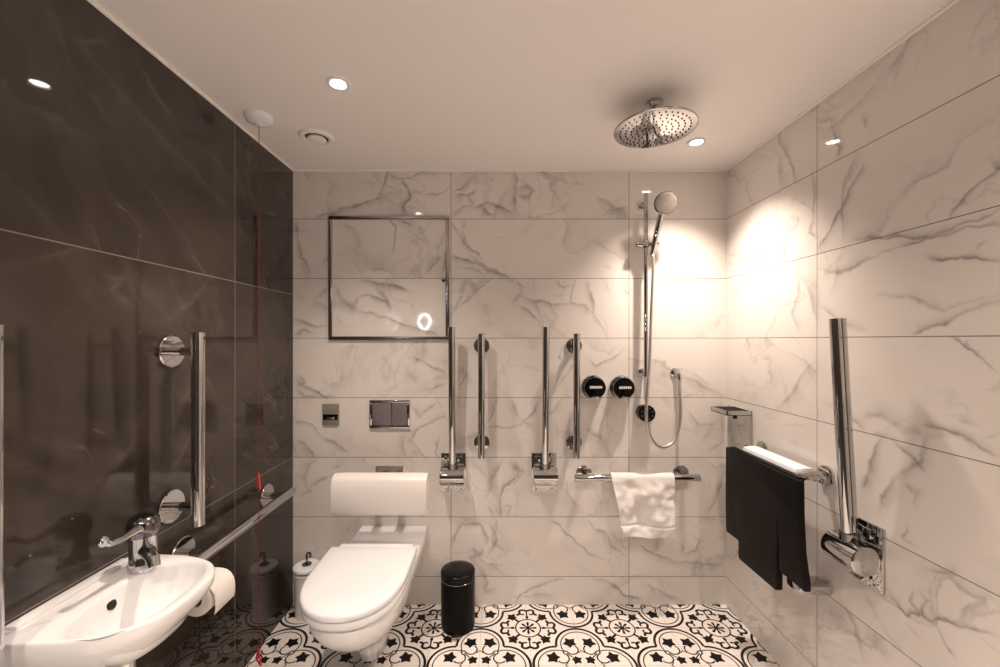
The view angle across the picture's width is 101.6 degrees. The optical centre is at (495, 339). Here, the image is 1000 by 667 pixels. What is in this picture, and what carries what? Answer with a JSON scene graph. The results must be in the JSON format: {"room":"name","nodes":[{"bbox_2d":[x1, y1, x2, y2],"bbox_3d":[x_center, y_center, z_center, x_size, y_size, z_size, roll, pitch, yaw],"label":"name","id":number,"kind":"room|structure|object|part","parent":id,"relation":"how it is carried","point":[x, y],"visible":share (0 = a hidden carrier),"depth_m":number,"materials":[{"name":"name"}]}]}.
{"room":"accessible bathroom","nodes":[
{"label":"accessible bathroom","id":0,"kind":"room"},
{"bbox_2d":[0,0,292,666],"bbox_3d":[-1.070,0.238,0.630,0.100,2.384,2.860,0,0,0],"label":"wall","id":1,"kind":"structure","parent":0,"point":[135,213],"depth_m":1.13,"materials":[{"name":"black tile"}]},
{"bbox_2d":[0,324,4,650],"bbox_3d":[-0.967,0.272,0.750,0.106,0.605,0.102,0,0,0],"label":"grab rail","id":2,"kind":"object","parent":1,"relation":"attached to","point":[2,326],"visible":1,"depth_m":0.76,"materials":[{"name":"silver metal"}]},
{"bbox_2d":[0,554,214,666],"bbox_3d":[-0.869,0.671,0.974,0.302,0.158,0.344,0,0,0],"label":"basin","id":3,"kind":"object","parent":1,"relation":"attached to","point":[113,617],"visible":0.98,"depth_m":0.92,"materials":[{"name":"white ceramic"}]},
{"bbox_2d":[96,512,160,574],"bbox_3d":[-0.898,0.528,1.031,0.105,0.144,0.171,0,0,-16],"label":"tap","id":4,"kind":"object","parent":3,"relation":"on","point":[142,530],"visible":1,"depth_m":1.04,"materials":[{"name":"silver metal"}]},
{"bbox_3d":[-0.916,0.478,0.998,0.026,0.044,0.120,0,0,0],"label":"lever","id":5,"kind":"part","parent":4,"relation":"part of","materials":[{"name":"silver metal"}]},
{"bbox_3d":[-0.879,0.550,1.040,0.093,0.045,0.036,0,0,34],"label":"spout","id":6,"kind":"part","parent":4,"relation":"part of","materials":[{"name":"silver metal"}]},
{"bbox_2d":[124,660,135,666],"bbox_3d":[-0.934,0.859,0.974,0.169,0.222,0.060,0,0,0],"label":"trap","id":7,"kind":"object","parent":3,"relation":"attached to","point":[132,664],"visible":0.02,"depth_m":0.97,"materials":[{"name":"white ceramic"}]},
{"bbox_2d":[157,332,204,527],"bbox_3d":[-0.967,0.278,1.276,0.106,0.605,0.102,0,0,0],"label":"grab rail","id":8,"kind":"object","parent":1,"relation":"attached to","point":[171,351],"visible":0.99,"depth_m":1.26,"materials":[{"name":"silver metal"}]},
{"bbox_3d":[-0.973,0.035,1.276,0.074,0.027,0.027,0,0,0],"label":"post","id":9,"kind":"part","parent":8,"relation":"part of","materials":[{"name":"silver metal"}]},
{"bbox_3d":[-0.973,0.520,1.276,0.074,0.027,0.027,0,0,0],"label":"post","id":10,"kind":"part","parent":8,"relation":"part of","materials":[{"name":"silver metal"}]},
{"bbox_2d":[87,0,293,170],"bbox_3d":[-1.017,-0.851,0.675,0.012,0.012,2.730,0,0,0],"label":"trim","id":11,"kind":"structure","parent":1,"relation":"attached to","point":[92,2],"depth_m":1.29,"materials":[{"name":"white paint"}]},
{"bbox_2d":[170,484,295,560],"bbox_3d":[-0.967,0.690,1.565,0.106,0.102,0.605,0,0,0],"label":"grab rail","id":12,"kind":"object","parent":1,"relation":"attached to","point":[269,501],"visible":0.75,"depth_m":1.45,"materials":[{"name":"silver metal"}]},
{"bbox_3d":[-0.973,0.690,1.323,0.074,0.027,0.027,0,0,0],"label":"post","id":13,"kind":"part","parent":12,"relation":"part of","materials":[{"name":"silver metal"}]},
{"bbox_3d":[-0.973,0.690,1.808,0.074,0.027,0.027,0,0,0],"label":"post","id":14,"kind":"part","parent":12,"relation":"part of","materials":[{"name":"silver metal"}]},
{"bbox_3d":[-0.965,0.785,1.308,0.109,0.044,0.157,0,0,0],"label":"toilet roll holder","id":15,"kind":"object","parent":1,"relation":"attached to","visible":0},
{"bbox_2d":[188,567,234,616],"bbox_3d":[-0.912,0.796,1.295,0.109,0.099,0.100,0,0,0],"label":"toilet roll","id":16,"kind":"object","parent":15,"relation":"hanging from","point":[222,589],"visible":0.45,"depth_m":1.27,"materials":[{"name":"white paper"}]},
{"bbox_2d":[293,171,725,604],"bbox_3d":[0.068,0.238,2.100,2.376,2.384,0.100,0,0,0],"label":"wall","id":17,"kind":"structure","parent":0,"point":[529,252],"depth_m":2.05,"materials":[{"name":"stone"}]},
{"bbox_2d":[322,404,338,424],"bbox_3d":[-0.828,0.374,2.044,0.084,0.108,0.012,0,0,0],"label":"wall switch plate","id":18,"kind":"object","parent":17,"relation":"attached to","point":[330,412],"visible":1,"depth_m":2.04,"materials":[{"name":"grey metal"}]},
{"bbox_2d":[299,526,426,661],"bbox_3d":[-0.510,1.071,1.661,0.362,0.426,0.776,0,0,0],"label":"toilet","id":19,"kind":"object","parent":17,"relation":"attached to","point":[352,600],"visible":1,"depth_m":1.45,"materials":[{"name":"white ceramic"}]},
{"bbox_3d":[-0.510,0.873,1.490,0.362,0.028,0.433,0,0,0],"label":"lid","id":20,"kind":"part","parent":19,"relation":"part of","materials":[{"name":"white plastic"}]},
{"bbox_3d":[-0.510,0.906,1.490,0.356,0.032,0.420,0,0,0],"label":"seat","id":21,"kind":"part","parent":19,"relation":"part of","materials":[{"name":"white plastic"}]},
{"bbox_2d":[331,466,428,514],"bbox_3d":[-0.520,0.694,1.925,0.422,0.181,0.249,0,0,0],"label":"support","id":22,"kind":"object","parent":17,"relation":"attached to","point":[389,490],"visible":1,"depth_m":1.80,"materials":[{"name":"white plastic"}]},
{"bbox_3d":[-0.534,0.673,2.046,0.137,0.083,0.008,0,0,0],"label":"wall plate","id":23,"kind":"part","parent":22,"relation":"part of","materials":[{"name":"silver metal"}]},
{"bbox_2d":[328,216,448,339],"bbox_3d":[-0.536,-0.310,2.044,0.604,0.621,0.012,0,0,0],"label":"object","id":24,"kind":"object","parent":17,"relation":"attached to","point":[388,276],"visible":1,"depth_m":2.04,"materials":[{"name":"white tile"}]},
{"bbox_2d":[369,400,409,427],"bbox_3d":[-0.532,0.371,2.043,0.201,0.141,0.013,0,0,0],"label":"flush plate","id":25,"kind":"object","parent":17,"relation":"attached to","point":[382,413],"visible":1,"depth_m":2.04,"materials":[{"name":"silver metal"}]},
{"bbox_2d":[439,327,465,491],"bbox_3d":[-0.213,0.348,1.992,0.124,0.824,0.115,0,0,0],"label":"support rail","id":26,"kind":"object","parent":17,"relation":"attached to","point":[452,475],"visible":1,"depth_m":1.96,"materials":[{"name":"silver metal"}]},
{"bbox_3d":[-0.213,0.289,1.978,0.033,0.707,0.087,0,0,0],"label":"arm","id":27,"kind":"part","parent":26,"relation":"part of","materials":[{"name":"silver metal"}]},
{"bbox_3d":[-0.213,0.663,2.041,0.124,0.194,0.018,0,0,0],"label":"wall plate","id":28,"kind":"part","parent":26,"relation":"part of","materials":[{"name":"silver metal"}]},
{"bbox_2d":[474,333,489,458],"bbox_3d":[-0.071,0.271,2.005,0.080,0.605,0.090,0,0,0],"label":"grab rail","id":29,"kind":"object","parent":17,"relation":"attached to","point":[481,345],"visible":1,"depth_m":1.96,"materials":[{"name":"silver metal"}]},
{"bbox_2d":[294,169,724,171],"bbox_3d":[0.068,-0.851,2.047,2.156,0.012,0.012,0,0,0],"label":"trim","id":30,"kind":"structure","parent":17,"relation":"attached to","point":[295,170],"depth_m":2.04,"materials":[{"name":"white paint"}]},
{"bbox_2d":[531,327,557,491],"bbox_3d":[0.240,0.348,1.992,0.124,0.824,0.115,0,0,0],"label":"support rail","id":31,"kind":"object","parent":17,"relation":"attached to","point":[544,471],"visible":1,"depth_m":1.96,"materials":[{"name":"silver metal"}]},
{"bbox_3d":[0.240,0.663,2.041,0.124,0.194,0.018,0,0,0],"label":"wall plate","id":32,"kind":"part","parent":31,"relation":"part of","materials":[{"name":"silver metal"}]},
{"bbox_3d":[0.240,0.289,1.978,0.033,0.707,0.087,0,0,0],"label":"arm","id":33,"kind":"part","parent":31,"relation":"part of","materials":[{"name":"silver metal"}]},
{"bbox_2d":[566,333,581,458],"bbox_3d":[0.391,0.271,2.005,0.080,0.605,0.090,0,0,0],"label":"grab rail","id":34,"kind":"object","parent":17,"relation":"attached to","point":[573,345],"visible":1,"depth_m":1.97,"materials":[{"name":"silver metal"}]},
{"bbox_2d":[581,375,605,398],"bbox_3d":[0.486,0.235,2.015,0.120,0.120,0.069,0,0,0],"label":"shower control","id":35,"kind":"object","parent":17,"relation":"attached to","point":[592,386],"visible":1,"depth_m":1.99,"materials":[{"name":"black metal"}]},
{"bbox_3d":[0.486,0.256,1.990,0.024,0.038,0.008,0,0,0],"label":"lever","id":36,"kind":"part","parent":35,"relation":"part of","materials":[{"name":"black"}]},
{"bbox_2d":[609,375,634,398],"bbox_3d":[0.628,0.237,2.015,0.120,0.120,0.069,0,0,0],"label":"shower control","id":37,"kind":"object","parent":17,"relation":"attached to","point":[620,387],"visible":1,"depth_m":1.99,"materials":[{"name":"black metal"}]},
{"bbox_3d":[0.628,0.258,1.990,0.024,0.038,0.008,0,0,0],"label":"lever","id":38,"kind":"part","parent":37,"relation":"part of","materials":[{"name":"black"}]},
{"bbox_2d":[574,465,700,481],"bbox_3d":[0.684,0.668,2.005,0.605,0.080,0.090,0,0,0],"label":"grab rail","id":39,"kind":"object","parent":17,"relation":"attached to","point":[583,472],"visible":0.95,"depth_m":1.97,"materials":[{"name":"silver metal"}]},
{"bbox_2d":[609,473,675,537],"bbox_3d":[0.705,0.794,1.961,0.302,0.300,0.080,0,0,0],"label":"towel","id":40,"kind":"object","parent":39,"relation":"hanging from","point":[644,504],"visible":1,"depth_m":1.94,"materials":[{"name":"white fabric"}]},
{"bbox_2d":[635,404,655,421],"bbox_3d":[0.742,0.362,2.025,0.086,0.086,0.050,0,0,0],"label":"shower control","id":41,"kind":"object","parent":17,"relation":"attached to","point":[640,409],"visible":0.84,"depth_m":2.00,"materials":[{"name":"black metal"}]},
{"bbox_2d":[636,193,659,400],"bbox_3d":[0.742,-0.209,2.013,0.111,1.018,0.074,0,0,0],"label":"riser rail","id":42,"kind":"object","parent":17,"relation":"attached to","point":[646,243],"visible":0.91,"depth_m":1.99,"materials":[{"name":"silver metal"}]},
{"bbox_3d":[0.733,-0.269,1.995,0.021,0.898,0.021,0,0,0],"label":"rail","id":43,"kind":"part","parent":42,"relation":"part of","materials":[{"name":"silver metal"}]},
{"bbox_2d":[650,191,677,254],"bbox_3d":[0.778,-0.550,1.917,0.135,0.283,0.075,0,0,44],"label":"shower","id":44,"kind":"object","parent":42,"relation":"attached to","point":[665,202],"visible":1,"depth_m":1.90,"materials":[{"name":"silver metal"}]},
{"bbox_3d":[0.776,-0.528,1.946,0.029,0.240,0.094,0,0,-34],"label":"handle","id":45,"kind":"part","parent":44,"relation":"part of","materials":[{"name":"silver metal"}]},
{"bbox_2d":[670,368,681,379],"bbox_3d":[0.898,0.168,2.024,0.048,0.056,0.052,0,0,0],"label":"outlet","id":46,"kind":"object","parent":17,"relation":"attached to","point":[675,372],"visible":1,"depth_m":2.04,"materials":[{"name":"silver metal"}]},
{"bbox_2d":[645,254,681,448],"bbox_3d":[0.808,0.053,1.978,0.217,0.940,0.042,0,0,-15],"label":"shower hose","id":47,"kind":"object","parent":46,"relation":"attached to","point":[672,442],"visible":1,"depth_m":1.96,"materials":[{"name":"silver metal"}]},
{"bbox_2d":[246,605,779,666],"bbox_3d":[0.068,1.380,0.675,2.176,0.101,2.750,0,0,0],"label":"floor","id":48,"kind":"structure","parent":0,"point":[501,635],"depth_m":1.80,"materials":[{"name":"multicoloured tile"}]},
{"bbox_2d":[292,551,318,620],"bbox_3d":[-0.917,1.177,1.978,0.126,0.305,0.126,0,0,0],"label":"toilet brush","id":49,"kind":"object","parent":48,"relation":"on","point":[302,569],"visible":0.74,"depth_m":1.93,"materials":[{"name":"white ceramic"}]},
{"bbox_3d":[-0.917,1.098,1.978,0.126,0.020,0.126,0,0,0],"label":"lid","id":50,"kind":"part","parent":49,"relation":"part of","materials":[{"name":"white plastic"}]},
{"bbox_3d":[-0.916,1.057,1.978,0.045,0.064,0.044,0,0,0],"label":"hook handle","id":51,"kind":"part","parent":49,"relation":"part of","materials":[{"name":"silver metal"}]},
{"bbox_2d":[441,560,474,638],"bbox_3d":[-0.180,1.196,1.896,0.160,0.267,0.170,0,0,40],"label":"pedal bin","id":52,"kind":"object","parent":48,"relation":"on","point":[458,576],"visible":1,"depth_m":1.84,"materials":[{"name":"black metal"}]},
{"bbox_3d":[-0.177,1.077,1.900,0.160,0.030,0.160,0,0,0],"label":"lid","id":53,"kind":"part","parent":52,"relation":"part of","materials":[{"name":"black metal"}]},
{"bbox_2d":[94,0,951,168],"bbox_3d":[0.068,-0.904,0.675,2.176,0.100,2.750,0,0,0],"label":"ceiling","id":54,"kind":"structure","parent":0,"point":[436,84],"depth_m":1.27,"materials":[{"name":"white paint"}]},
{"bbox_2d":[244,109,273,666],"bbox_3d":[-0.905,0.190,1.558,0.100,2.086,0.100,0,0,0],"label":"pull cord","id":55,"kind":"object","parent":54,"relation":"hanging from","point":[258,118],"visible":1,"depth_m":1.55,"materials":[{"name":"red plastic"}]},
{"bbox_3d":[-0.906,0.183,1.558,0.006,2.014,0.003,0,0,0],"label":"cord","id":56,"kind":"part","parent":55,"relation":"part of","materials":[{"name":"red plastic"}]},
{"bbox_2d":[244,109,273,127],"bbox_3d":[-0.905,-0.836,1.558,0.100,0.036,0.100,0,0,0],"label":"switch","id":57,"kind":"object","parent":54,"relation":"attached to","point":[258,118],"depth_m":1.53,"materials":[{"name":"white plastic"}]},
{"bbox_2d":[298,128,334,145],"bbox_3d":[-0.753,-0.845,1.714,0.142,0.018,0.142,0,0,0],"label":"ceiling vent","id":58,"kind":"object","parent":54,"relation":"in","point":[313,136],"visible":1,"depth_m":1.69,"materials":[{"name":"white paint"}]},
{"bbox_2d":[326,75,350,90],"bbox_3d":[-0.524,-0.851,1.355,0.078,0.006,0.078,0,0,0],"label":"recessed light","id":59,"kind":"object","parent":54,"relation":"in","point":[338,83],"visible":1,"depth_m":1.35,"materials":[{"name":"white plastic"}]},
{"bbox_2d":[613,97,698,147],"bbox_3d":[0.569,-0.801,1.463,0.284,0.104,0.284,0,0,0],"label":"shower","id":60,"kind":"object","parent":54,"relation":"hanging from","point":[658,125],"visible":1,"depth_m":1.44,"materials":[{"name":"silver metal"}]},
{"bbox_2d":[687,137,706,146],"bbox_3d":[0.863,-0.851,1.755,0.078,0.006,0.078,0,0,0],"label":"recessed light","id":61,"kind":"object","parent":54,"relation":"in","point":[698,141],"visible":1,"depth_m":1.75,"materials":[{"name":"white"}]},
{"bbox_2d":[726,0,999,666],"bbox_3d":[1.206,0.238,0.630,0.100,2.384,2.860,0,0,0],"label":"wall","id":62,"kind":"structure","parent":0,"point":[877,208],"depth_m":1.20,"materials":[{"name":"stone"}]},
{"bbox_2d":[711,405,752,449],"bbox_3d":[1.098,0.425,1.931,0.116,0.210,0.198,0,0,0],"label":"soap tray","id":63,"kind":"object","parent":62,"relation":"attached to","point":[739,420],"visible":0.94,"depth_m":1.91,"materials":[{"name":"silver metal"}]},
{"bbox_3d":[1.153,0.426,1.933,0.006,0.208,0.194,0,0,0],"label":"plate","id":64,"kind":"part","parent":63,"relation":"part of","materials":[{"name":"silver metal"}]},
{"bbox_2d":[726,441,834,594],"bbox_3d":[1.083,0.674,1.575,0.146,0.472,0.449,0,0,0],"label":"towel","id":65,"kind":"object","parent":62,"relation":"attached to","point":[765,494],"visible":1,"depth_m":1.50,"materials":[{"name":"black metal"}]},
{"bbox_2d":[725,0,959,170],"bbox_3d":[1.152,-0.850,0.675,0.012,0.012,2.730,0,0,0],"label":"trim","id":66,"kind":"structure","parent":62,"relation":"attached to","point":[953,2],"depth_m":1.29,"materials":[{"name":"white paint"}]},
{"bbox_2d":[821,318,884,594],"bbox_3d":[1.098,0.344,1.272,0.115,0.824,0.124,0,0,0],"label":"support rail","id":67,"kind":"object","parent":62,"relation":"attached to","point":[858,545],"visible":1,"depth_m":1.26,"materials":[{"name":"silver metal"}]},
{"bbox_3d":[1.084,0.285,1.272,0.087,0.707,0.033,0,0,0],"label":"arm","id":68,"kind":"part","parent":67,"relation":"part of","materials":[{"name":"silver metal"}]},
{"bbox_3d":[1.147,0.659,1.272,0.018,0.194,0.124,0,0,0],"label":"wall plate","id":69,"kind":"part","parent":67,"relation":"part of","materials":[{"name":"silver metal"}]}
]}

